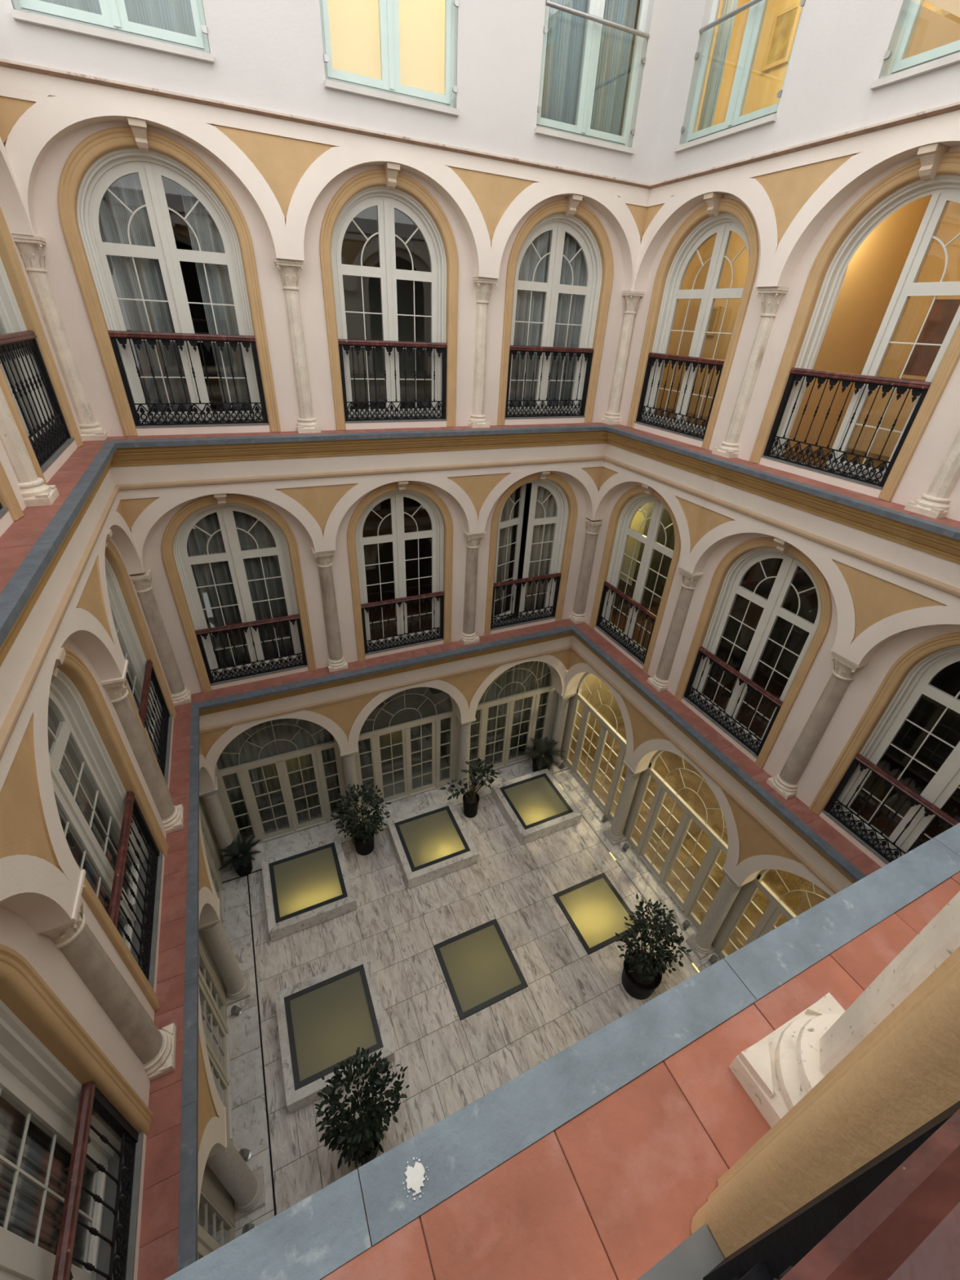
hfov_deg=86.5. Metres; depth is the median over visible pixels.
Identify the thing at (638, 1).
wall
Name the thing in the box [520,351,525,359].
pendant
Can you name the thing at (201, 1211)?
wall
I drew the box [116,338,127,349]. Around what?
pendant
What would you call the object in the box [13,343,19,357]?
pendant
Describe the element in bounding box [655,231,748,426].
wall
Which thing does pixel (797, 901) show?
wall
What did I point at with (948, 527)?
ledge
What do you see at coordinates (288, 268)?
column
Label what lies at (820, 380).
pendant
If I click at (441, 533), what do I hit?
window
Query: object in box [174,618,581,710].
ledge
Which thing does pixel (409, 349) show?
pendant
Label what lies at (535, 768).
pot
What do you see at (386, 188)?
window
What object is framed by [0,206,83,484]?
window
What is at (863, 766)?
pendant
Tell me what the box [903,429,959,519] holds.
column
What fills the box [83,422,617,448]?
ledge
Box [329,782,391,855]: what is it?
potted shrub
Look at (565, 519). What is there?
window
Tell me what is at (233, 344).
pendant
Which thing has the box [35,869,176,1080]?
column
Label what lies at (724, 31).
curtain
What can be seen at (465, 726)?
column
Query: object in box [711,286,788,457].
column
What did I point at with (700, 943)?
column
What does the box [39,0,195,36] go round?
curtain
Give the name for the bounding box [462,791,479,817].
pot
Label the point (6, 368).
curtain
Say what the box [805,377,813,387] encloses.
pendant
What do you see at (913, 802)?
pendant
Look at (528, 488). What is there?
wall
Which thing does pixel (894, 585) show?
wall
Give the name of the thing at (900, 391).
pendant
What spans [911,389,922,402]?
pendant
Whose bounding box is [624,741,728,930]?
door
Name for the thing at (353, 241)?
wall
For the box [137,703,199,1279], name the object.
ledge
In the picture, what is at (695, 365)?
pendant
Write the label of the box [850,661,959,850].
wall
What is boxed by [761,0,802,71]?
framed picture
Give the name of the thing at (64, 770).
curtain
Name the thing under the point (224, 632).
pendant
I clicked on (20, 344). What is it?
pendant
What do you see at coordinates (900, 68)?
window
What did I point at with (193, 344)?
pendant
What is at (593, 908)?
rooflight
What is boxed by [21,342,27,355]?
pendant
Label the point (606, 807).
door
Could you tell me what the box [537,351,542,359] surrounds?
pendant
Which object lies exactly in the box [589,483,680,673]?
window
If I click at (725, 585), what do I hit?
window
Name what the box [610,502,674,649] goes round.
wall
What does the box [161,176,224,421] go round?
wall
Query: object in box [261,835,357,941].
rooflight
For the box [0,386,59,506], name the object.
column
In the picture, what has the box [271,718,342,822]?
curtain
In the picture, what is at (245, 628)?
pendant
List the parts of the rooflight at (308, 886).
pane, frame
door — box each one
[197,1178,235,1260]
[198,940,232,1142]
[199,808,225,932]
[214,718,348,844]
[355,679,456,809]
[468,661,554,777]
[562,672,627,822]
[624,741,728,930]
[713,856,826,959]
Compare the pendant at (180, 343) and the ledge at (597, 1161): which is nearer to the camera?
the ledge at (597, 1161)
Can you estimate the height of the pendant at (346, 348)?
0.113 m
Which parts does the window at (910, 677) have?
scroll panel, post, scroll panel, scroll panel, scroll panel, scroll panel, balcony railing, scroll panel, frame, handrail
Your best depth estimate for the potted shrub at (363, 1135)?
6.11 m
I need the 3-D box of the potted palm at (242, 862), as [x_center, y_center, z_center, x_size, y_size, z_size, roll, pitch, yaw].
[-4.561,4.220,9.776,0.778,0.710,0.743,-11,35,-22]
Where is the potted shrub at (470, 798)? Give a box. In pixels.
[439,758,502,817]
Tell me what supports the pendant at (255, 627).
attached to the window at (177, 563)
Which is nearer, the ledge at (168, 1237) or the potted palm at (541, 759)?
the ledge at (168, 1237)
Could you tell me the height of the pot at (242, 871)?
0.360 m
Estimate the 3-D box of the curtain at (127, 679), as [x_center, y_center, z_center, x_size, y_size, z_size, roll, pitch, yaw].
[-4.456,0.317,6.034,0.087,3.030,1.442,-11,35,-22]
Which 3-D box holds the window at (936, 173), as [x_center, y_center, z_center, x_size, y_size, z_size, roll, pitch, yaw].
[3.924,-3.160,5.341,0.541,2.826,2.164,-7,34,-16]
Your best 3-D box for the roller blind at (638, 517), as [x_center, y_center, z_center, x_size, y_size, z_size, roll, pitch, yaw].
[2.754,-1.749,9.385,0.050,1.405,0.560,-11,35,-22]
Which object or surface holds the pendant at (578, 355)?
attached to the window at (568, 215)
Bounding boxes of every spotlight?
[231,1004,242,1016]
[239,1148,252,1161]
[241,1223,256,1234]
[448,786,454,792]
[559,762,566,768]
[601,814,608,823]
[621,843,629,852]
[680,920,690,930]
[707,954,718,965]
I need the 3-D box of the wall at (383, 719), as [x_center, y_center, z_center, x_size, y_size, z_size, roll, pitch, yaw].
[-2.153,1.392,11.877,2.400,3.500,2.740,-11,35,-22]
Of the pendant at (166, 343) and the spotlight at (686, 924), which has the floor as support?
the spotlight at (686, 924)
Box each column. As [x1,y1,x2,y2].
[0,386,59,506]
[11,233,107,440]
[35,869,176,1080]
[100,659,183,833]
[130,568,191,706]
[198,898,250,1005]
[199,776,234,872]
[206,1106,265,1221]
[273,258,321,433]
[311,547,348,672]
[336,742,365,823]
[453,712,475,795]
[460,530,486,644]
[468,276,498,427]
[551,689,575,766]
[568,518,603,624]
[601,290,644,424]
[603,760,648,845]
[646,565,703,692]
[685,866,743,959]
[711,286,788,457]
[728,891,959,1128]
[765,648,869,799]
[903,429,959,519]
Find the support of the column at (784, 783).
on the ledge at (847, 856)
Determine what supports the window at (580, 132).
in the wall at (263, 117)
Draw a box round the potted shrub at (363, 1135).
[314,1047,409,1168]
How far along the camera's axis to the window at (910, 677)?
5.75 m
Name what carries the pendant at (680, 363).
attached to the window at (720, 215)
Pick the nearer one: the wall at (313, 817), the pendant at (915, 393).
the pendant at (915, 393)
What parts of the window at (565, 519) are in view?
post, scroll panel, scroll panel, scroll panel, scroll panel, scroll panel, balcony railing, scroll panel, handrail, frame, scroll panel, scroll panel, scroll panel, scroll panel, post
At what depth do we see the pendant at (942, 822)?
5.38 m
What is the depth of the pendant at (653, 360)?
7.76 m
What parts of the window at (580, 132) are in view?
sill, glass balustrade, handrail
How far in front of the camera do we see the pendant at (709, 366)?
6.90 m
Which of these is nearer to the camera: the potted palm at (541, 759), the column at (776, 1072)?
the column at (776, 1072)
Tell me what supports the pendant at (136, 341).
attached to the window at (102, 158)
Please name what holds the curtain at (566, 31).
hanging from the wall at (263, 117)
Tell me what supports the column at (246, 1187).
on the floor
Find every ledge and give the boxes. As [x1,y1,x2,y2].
[0,440,116,647]
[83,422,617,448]
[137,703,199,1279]
[164,822,959,1279]
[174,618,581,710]
[572,622,881,881]
[605,424,959,540]
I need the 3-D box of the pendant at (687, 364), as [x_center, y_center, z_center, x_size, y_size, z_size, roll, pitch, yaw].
[2.935,-3.870,7.232,0.010,0.113,0.092,-11,35,-22]
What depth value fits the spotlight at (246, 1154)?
6.55 m
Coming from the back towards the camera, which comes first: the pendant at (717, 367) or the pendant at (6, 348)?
the pendant at (717, 367)
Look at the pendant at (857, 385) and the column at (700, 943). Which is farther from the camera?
the column at (700, 943)
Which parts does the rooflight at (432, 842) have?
pane, frame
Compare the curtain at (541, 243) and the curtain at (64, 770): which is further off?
the curtain at (541, 243)
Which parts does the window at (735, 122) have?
sill, handrail, frame, glass balustrade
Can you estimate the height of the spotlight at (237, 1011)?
0.170 m
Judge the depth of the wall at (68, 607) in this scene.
3.47 m
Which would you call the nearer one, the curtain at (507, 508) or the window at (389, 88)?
the window at (389, 88)
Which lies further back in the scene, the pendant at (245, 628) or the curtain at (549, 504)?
the curtain at (549, 504)
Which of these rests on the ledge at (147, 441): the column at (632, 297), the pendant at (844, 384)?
the column at (632, 297)
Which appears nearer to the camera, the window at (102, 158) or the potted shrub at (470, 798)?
the window at (102, 158)
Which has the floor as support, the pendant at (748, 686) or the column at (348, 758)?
the column at (348, 758)
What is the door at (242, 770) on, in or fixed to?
in the wall at (263, 117)
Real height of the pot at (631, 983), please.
0.460 m
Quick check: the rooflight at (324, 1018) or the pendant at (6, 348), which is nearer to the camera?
the pendant at (6, 348)
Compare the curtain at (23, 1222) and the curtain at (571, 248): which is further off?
the curtain at (571, 248)
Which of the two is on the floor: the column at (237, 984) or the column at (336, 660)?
the column at (237, 984)
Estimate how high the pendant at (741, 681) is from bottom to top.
0.113 m
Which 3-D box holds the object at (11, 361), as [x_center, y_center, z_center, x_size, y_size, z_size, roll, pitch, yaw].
[-5.246,-1.065,4.694,2.580,6.795,2.300,-11,35,-22]
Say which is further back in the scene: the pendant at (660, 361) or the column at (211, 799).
the column at (211, 799)
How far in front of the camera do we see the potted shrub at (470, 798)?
11.01 m
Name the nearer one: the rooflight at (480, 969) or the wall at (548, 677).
the rooflight at (480, 969)
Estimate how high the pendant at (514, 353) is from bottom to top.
0.113 m
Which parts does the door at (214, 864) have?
frame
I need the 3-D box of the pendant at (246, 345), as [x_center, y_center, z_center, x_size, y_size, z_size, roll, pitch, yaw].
[-2.825,-3.539,6.182,0.092,0.113,0.010,-11,35,-22]
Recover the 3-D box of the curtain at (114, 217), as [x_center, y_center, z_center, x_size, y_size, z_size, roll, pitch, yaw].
[-3.801,-3.876,5.818,0.794,2.730,0.088,-11,35,-22]
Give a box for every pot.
[231,851,252,876]
[348,1115,380,1164]
[352,822,374,855]
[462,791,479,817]
[532,751,552,772]
[621,949,662,999]
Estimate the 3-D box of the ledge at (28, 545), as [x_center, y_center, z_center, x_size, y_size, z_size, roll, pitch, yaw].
[-2.990,-0.443,3.071,0.630,0.056,8.195,-11,35,-22]
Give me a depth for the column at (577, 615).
10.05 m
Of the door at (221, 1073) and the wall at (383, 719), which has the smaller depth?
the door at (221, 1073)
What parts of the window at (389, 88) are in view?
glass balustrade, sill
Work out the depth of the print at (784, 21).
7.09 m
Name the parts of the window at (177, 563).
post, scroll panel, scroll panel, scroll panel, scroll panel, handrail, balcony railing, scroll panel, scroll panel, scroll panel, scroll panel, scroll panel, scroll panel, post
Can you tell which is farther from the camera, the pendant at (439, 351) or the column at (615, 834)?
the column at (615, 834)
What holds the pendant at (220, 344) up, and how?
attached to the window at (102, 158)
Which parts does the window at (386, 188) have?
post, scroll panel, scroll panel, scroll panel, scroll panel, scroll panel, balcony railing, handrail, scroll panel, scroll panel, scroll panel, scroll panel, scroll panel, post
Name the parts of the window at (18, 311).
handrail, frame, balcony railing, scroll panel, scroll panel, scroll panel, scroll panel, scroll panel, post, scroll panel, scroll panel, scroll panel, scroll panel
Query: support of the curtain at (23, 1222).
hanging from the wall at (68, 607)
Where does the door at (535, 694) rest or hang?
in the wall at (263, 117)
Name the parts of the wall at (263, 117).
spandrel panel, spandrel panel, spandrel panel, spandrel panel, spandrel panel, moulding, moulding, spandrel panel, cornice, moulding, moulding, cornice, spandrel panel, spandrel panel, spandrel panel, spandrel panel, spandrel panel, spandrel panel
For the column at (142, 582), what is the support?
on the ledge at (286, 683)
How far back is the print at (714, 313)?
9.50 m
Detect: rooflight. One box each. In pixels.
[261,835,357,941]
[274,953,395,1113]
[386,800,478,888]
[433,919,528,1020]
[491,768,581,844]
[553,872,639,954]
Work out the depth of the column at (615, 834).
10.41 m
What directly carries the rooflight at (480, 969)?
in the floor
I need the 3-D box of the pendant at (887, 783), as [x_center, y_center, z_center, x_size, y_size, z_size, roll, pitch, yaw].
[4.639,1.655,5.818,0.010,0.113,0.092,-11,35,-22]
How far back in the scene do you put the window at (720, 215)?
7.12 m
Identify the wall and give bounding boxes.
[0,0,682,854]
[0,137,235,1219]
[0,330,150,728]
[48,704,132,938]
[75,1173,94,1269]
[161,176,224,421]
[198,1202,226,1245]
[199,966,222,1101]
[204,742,342,839]
[341,205,431,639]
[358,687,451,803]
[469,666,550,771]
[499,482,532,620]
[560,0,959,946]
[567,662,831,955]
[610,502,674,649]
[618,0,640,135]
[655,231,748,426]
[695,0,959,131]
[702,194,959,738]
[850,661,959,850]
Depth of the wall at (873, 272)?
7.11 m
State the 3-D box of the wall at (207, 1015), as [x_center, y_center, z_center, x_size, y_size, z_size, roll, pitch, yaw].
[-4.785,5.087,5.741,2.740,3.500,2.400,-11,35,-22]
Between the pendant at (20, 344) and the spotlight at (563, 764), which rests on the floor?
the spotlight at (563, 764)
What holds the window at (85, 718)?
in the wall at (68, 607)
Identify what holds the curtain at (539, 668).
hanging from the wall at (548, 677)
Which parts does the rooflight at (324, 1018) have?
pane, frame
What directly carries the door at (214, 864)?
in the wall at (68, 607)
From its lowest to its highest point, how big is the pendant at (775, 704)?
0.113 m
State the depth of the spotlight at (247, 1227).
6.01 m
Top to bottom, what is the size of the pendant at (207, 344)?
0.113 m
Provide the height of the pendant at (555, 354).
0.113 m
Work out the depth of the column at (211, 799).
9.33 m
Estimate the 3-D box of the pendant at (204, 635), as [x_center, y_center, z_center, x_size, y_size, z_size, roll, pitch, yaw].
[-4.170,-0.049,7.741,0.092,0.113,0.010,-11,35,-22]
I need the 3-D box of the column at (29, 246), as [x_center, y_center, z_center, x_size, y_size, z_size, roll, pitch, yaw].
[-4.450,-3.121,5.423,0.300,1.849,0.300,-11,35,-22]
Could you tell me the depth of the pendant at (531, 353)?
7.66 m
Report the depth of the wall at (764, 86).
7.32 m
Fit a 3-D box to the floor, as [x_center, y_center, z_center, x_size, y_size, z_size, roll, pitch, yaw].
[0.124,5.746,8.886,10.000,1.020,10.000,-11,35,-22]
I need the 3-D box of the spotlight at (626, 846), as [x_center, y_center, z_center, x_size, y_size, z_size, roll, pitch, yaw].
[3.063,4.356,10.733,0.148,0.170,0.110,-11,35,-22]
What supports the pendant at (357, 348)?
attached to the window at (386, 188)
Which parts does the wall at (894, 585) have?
spandrel panel, spandrel panel, spandrel panel, spandrel panel, spandrel panel, moulding, cornice, spandrel panel, moulding, cornice, moulding, moulding, spandrel panel, spandrel panel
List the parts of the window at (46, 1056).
frame, handrail, balcony railing, post, scroll panel, scroll panel, scroll panel, scroll panel, scroll panel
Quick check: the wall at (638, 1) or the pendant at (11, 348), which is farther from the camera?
the wall at (638, 1)
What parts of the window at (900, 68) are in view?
glass balustrade, sill, frame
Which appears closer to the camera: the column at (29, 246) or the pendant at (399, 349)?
the column at (29, 246)
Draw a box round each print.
[707,309,717,332]
[765,7,797,65]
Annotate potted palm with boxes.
[218,832,260,876]
[519,733,566,772]
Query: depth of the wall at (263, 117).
6.14 m
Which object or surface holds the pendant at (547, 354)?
attached to the window at (568, 215)
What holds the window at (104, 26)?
in the wall at (263, 117)
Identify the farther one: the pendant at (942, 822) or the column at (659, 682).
the column at (659, 682)
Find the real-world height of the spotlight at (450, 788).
0.166 m
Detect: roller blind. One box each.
[327,0,444,94]
[619,508,648,585]
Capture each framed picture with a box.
[706,306,720,335]
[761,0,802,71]
[895,295,959,380]
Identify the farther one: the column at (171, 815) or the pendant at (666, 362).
the pendant at (666, 362)
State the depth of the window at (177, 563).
7.68 m
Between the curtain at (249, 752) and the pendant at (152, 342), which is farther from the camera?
the curtain at (249, 752)
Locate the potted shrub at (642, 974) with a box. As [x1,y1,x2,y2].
[614,893,691,999]
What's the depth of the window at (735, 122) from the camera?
5.73 m
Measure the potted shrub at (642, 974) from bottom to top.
1.775 m
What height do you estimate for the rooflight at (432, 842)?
0.316 m
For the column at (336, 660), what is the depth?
8.24 m
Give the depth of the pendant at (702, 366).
7.00 m
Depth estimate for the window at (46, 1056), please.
2.99 m
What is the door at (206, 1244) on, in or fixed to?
in the wall at (68, 607)
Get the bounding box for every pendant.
[0,346,5,361]
[3,345,10,360]
[8,344,15,359]
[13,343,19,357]
[17,342,24,356]
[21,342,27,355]
[25,341,31,354]
[29,340,35,353]
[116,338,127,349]
[132,338,142,350]
[146,339,155,351]
[160,340,170,351]
[174,340,184,351]
[189,341,198,351]
[201,633,208,639]
[202,341,211,351]
[211,631,217,637]
[216,342,224,351]
[222,630,228,636]
[229,342,237,352]
[231,628,238,635]
[241,342,250,353]
[241,626,248,633]
[251,625,257,631]
[342,346,350,355]
[353,346,360,355]
[364,346,371,355]
[375,346,382,356]
[386,346,392,356]
[395,347,403,356]
[406,347,413,356]
[416,348,422,357]
[426,348,432,357]
[435,348,442,357]
[511,351,517,359]
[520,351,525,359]
[528,351,533,359]
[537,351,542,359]
[545,352,550,359]
[552,352,558,360]
[560,352,566,360]
[568,353,573,361]
[576,353,581,360]
[583,353,589,361]
[651,358,656,366]
[657,359,662,367]
[664,360,669,368]
[671,360,675,369]
[678,361,683,370]
[684,362,690,371]
[692,363,697,372]
[700,364,705,373]
[707,364,713,374]
[715,365,720,375]
[738,678,744,685]
[746,684,752,691]
[772,702,777,709]
[795,375,802,386]
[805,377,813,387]
[817,377,826,389]
[829,379,838,391]
[841,381,850,392]
[854,382,864,395]
[859,762,867,771]
[867,384,878,395]
[881,386,892,398]
[884,779,892,788]
[896,387,907,400]
[897,788,906,797]
[910,798,919,807]
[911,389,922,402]
[924,807,933,817]
[938,817,948,826]
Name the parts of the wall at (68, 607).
spandrel panel, cornice, moulding, spandrel panel, spandrel panel, spandrel panel, spandrel panel, spandrel panel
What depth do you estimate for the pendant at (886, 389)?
5.13 m
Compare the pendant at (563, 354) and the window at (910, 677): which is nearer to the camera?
the window at (910, 677)
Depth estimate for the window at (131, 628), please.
6.65 m
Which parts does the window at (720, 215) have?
scroll panel, post, scroll panel, scroll panel, scroll panel, scroll panel, scroll panel, scroll panel, balcony railing, handrail, scroll panel, frame, scroll panel, scroll panel, post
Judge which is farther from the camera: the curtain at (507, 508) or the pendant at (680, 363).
the curtain at (507, 508)
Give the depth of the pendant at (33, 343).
4.92 m
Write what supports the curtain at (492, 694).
hanging from the wall at (548, 677)
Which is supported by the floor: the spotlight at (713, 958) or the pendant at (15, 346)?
the spotlight at (713, 958)
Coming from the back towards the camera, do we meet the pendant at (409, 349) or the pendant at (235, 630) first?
the pendant at (235, 630)
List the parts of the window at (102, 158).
post, scroll panel, scroll panel, scroll panel, handrail, scroll panel, balcony railing, scroll panel, scroll panel, scroll panel, scroll panel, scroll panel, scroll panel, post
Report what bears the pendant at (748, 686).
attached to the window at (725, 585)
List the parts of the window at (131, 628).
frame, handrail, balcony railing, post, scroll panel, scroll panel, scroll panel, scroll panel, scroll panel, scroll panel, scroll panel, scroll panel, scroll panel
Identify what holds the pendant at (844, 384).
attached to the window at (936, 173)
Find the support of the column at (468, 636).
on the ledge at (286, 683)
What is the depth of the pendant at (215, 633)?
7.78 m
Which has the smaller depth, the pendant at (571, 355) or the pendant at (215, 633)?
the pendant at (215, 633)
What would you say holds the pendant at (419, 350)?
attached to the window at (386, 188)
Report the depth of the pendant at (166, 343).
5.85 m
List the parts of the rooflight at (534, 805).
pane, frame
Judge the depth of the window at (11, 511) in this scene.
3.56 m
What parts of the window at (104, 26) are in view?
glass balustrade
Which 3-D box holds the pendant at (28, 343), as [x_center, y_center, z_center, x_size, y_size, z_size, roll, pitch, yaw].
[-4.236,-2.749,4.794,0.010,0.113,0.092,-11,35,-22]
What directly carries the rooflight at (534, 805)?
on the floor
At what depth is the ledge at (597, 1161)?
1.01 m
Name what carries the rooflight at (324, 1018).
on the floor
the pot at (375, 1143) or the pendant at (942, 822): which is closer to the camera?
the pendant at (942, 822)
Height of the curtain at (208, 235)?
2.730 m
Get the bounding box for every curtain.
[0,353,32,432]
[0,1096,93,1265]
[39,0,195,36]
[47,715,130,936]
[99,173,193,422]
[125,674,148,733]
[179,185,252,411]
[186,512,251,667]
[217,720,288,839]
[232,511,294,659]
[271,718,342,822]
[469,669,507,769]
[493,490,515,616]
[499,661,547,759]
[509,230,551,407]
[524,485,555,611]
[540,0,637,135]
[546,232,586,406]
[697,0,738,131]
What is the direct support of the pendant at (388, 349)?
attached to the window at (386, 188)
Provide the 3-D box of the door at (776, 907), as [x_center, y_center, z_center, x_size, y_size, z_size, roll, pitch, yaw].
[4.739,4.616,7.352,0.105,3.472,2.320,-11,35,-22]
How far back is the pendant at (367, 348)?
6.73 m
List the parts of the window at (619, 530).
scroll panel, post, scroll panel, scroll panel, scroll panel, scroll panel, scroll panel, balcony railing, scroll panel, frame, handrail, scroll panel, scroll panel, scroll panel, post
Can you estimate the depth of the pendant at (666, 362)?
7.55 m
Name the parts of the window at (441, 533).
post, scroll panel, scroll panel, scroll panel, scroll panel, scroll panel, balcony railing, handrail, scroll panel, scroll panel, scroll panel, scroll panel, scroll panel, post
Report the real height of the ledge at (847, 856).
0.056 m
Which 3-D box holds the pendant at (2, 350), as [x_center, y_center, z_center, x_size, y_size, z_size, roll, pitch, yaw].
[-3.882,-2.323,4.146,0.010,0.113,0.092,-11,35,-22]
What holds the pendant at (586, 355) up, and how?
attached to the window at (568, 215)
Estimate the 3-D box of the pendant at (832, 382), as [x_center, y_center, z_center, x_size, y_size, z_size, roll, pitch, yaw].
[3.843,-2.778,5.571,0.010,0.113,0.092,-11,35,-22]
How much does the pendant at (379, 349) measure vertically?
0.113 m
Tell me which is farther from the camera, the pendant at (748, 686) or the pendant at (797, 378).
the pendant at (748, 686)
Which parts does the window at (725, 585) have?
scroll panel, post, scroll panel, scroll panel, scroll panel, scroll panel, scroll panel, scroll panel, balcony railing, scroll panel, handrail, scroll panel, frame, scroll panel, post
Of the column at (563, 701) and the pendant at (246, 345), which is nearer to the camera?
the pendant at (246, 345)
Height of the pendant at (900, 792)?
0.113 m
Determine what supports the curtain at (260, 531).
hanging from the wall
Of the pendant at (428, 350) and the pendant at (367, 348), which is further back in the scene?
the pendant at (428, 350)
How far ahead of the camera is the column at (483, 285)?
7.22 m
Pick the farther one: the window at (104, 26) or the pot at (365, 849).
the pot at (365, 849)
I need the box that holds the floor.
[216,757,720,1244]
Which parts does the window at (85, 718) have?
frame, handrail, balcony railing, scroll panel, scroll panel, post, scroll panel, scroll panel, scroll panel, scroll panel, scroll panel, scroll panel, scroll panel, scroll panel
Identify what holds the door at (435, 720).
in the wall at (263, 117)
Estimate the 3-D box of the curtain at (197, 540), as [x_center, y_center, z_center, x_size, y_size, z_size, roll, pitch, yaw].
[-4.021,-0.740,7.760,0.700,3.030,0.082,-11,35,-22]
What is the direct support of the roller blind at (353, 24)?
attached to the window at (389, 88)
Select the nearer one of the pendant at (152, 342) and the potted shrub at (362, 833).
the pendant at (152, 342)
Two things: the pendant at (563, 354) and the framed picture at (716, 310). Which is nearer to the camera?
the pendant at (563, 354)
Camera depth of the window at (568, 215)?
7.60 m
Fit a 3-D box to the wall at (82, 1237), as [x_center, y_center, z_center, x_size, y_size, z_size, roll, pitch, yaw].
[-3.265,2.919,1.857,2.580,3.250,2.300,-11,35,-22]
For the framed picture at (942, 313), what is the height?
0.950 m
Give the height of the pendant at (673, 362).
0.113 m
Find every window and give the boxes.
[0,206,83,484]
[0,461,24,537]
[0,943,153,1279]
[10,0,214,63]
[47,646,168,1010]
[57,116,280,436]
[105,528,176,798]
[161,493,316,693]
[319,0,459,116]
[319,161,458,430]
[346,480,453,661]
[484,471,577,635]
[497,194,613,425]
[534,0,649,154]
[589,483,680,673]
[626,191,759,449]
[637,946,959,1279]
[673,0,805,152]
[674,537,831,768]
[749,142,959,501]
[808,631,959,866]
[869,0,959,89]
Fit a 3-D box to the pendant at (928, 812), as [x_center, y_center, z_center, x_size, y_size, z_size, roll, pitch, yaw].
[4.816,1.868,5.494,0.010,0.113,0.092,-11,35,-22]
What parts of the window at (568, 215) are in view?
post, scroll panel, scroll panel, scroll panel, scroll panel, scroll panel, balcony railing, scroll panel, handrail, scroll panel, frame, scroll panel, scroll panel, scroll panel, post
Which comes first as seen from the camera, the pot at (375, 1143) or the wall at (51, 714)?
the wall at (51, 714)

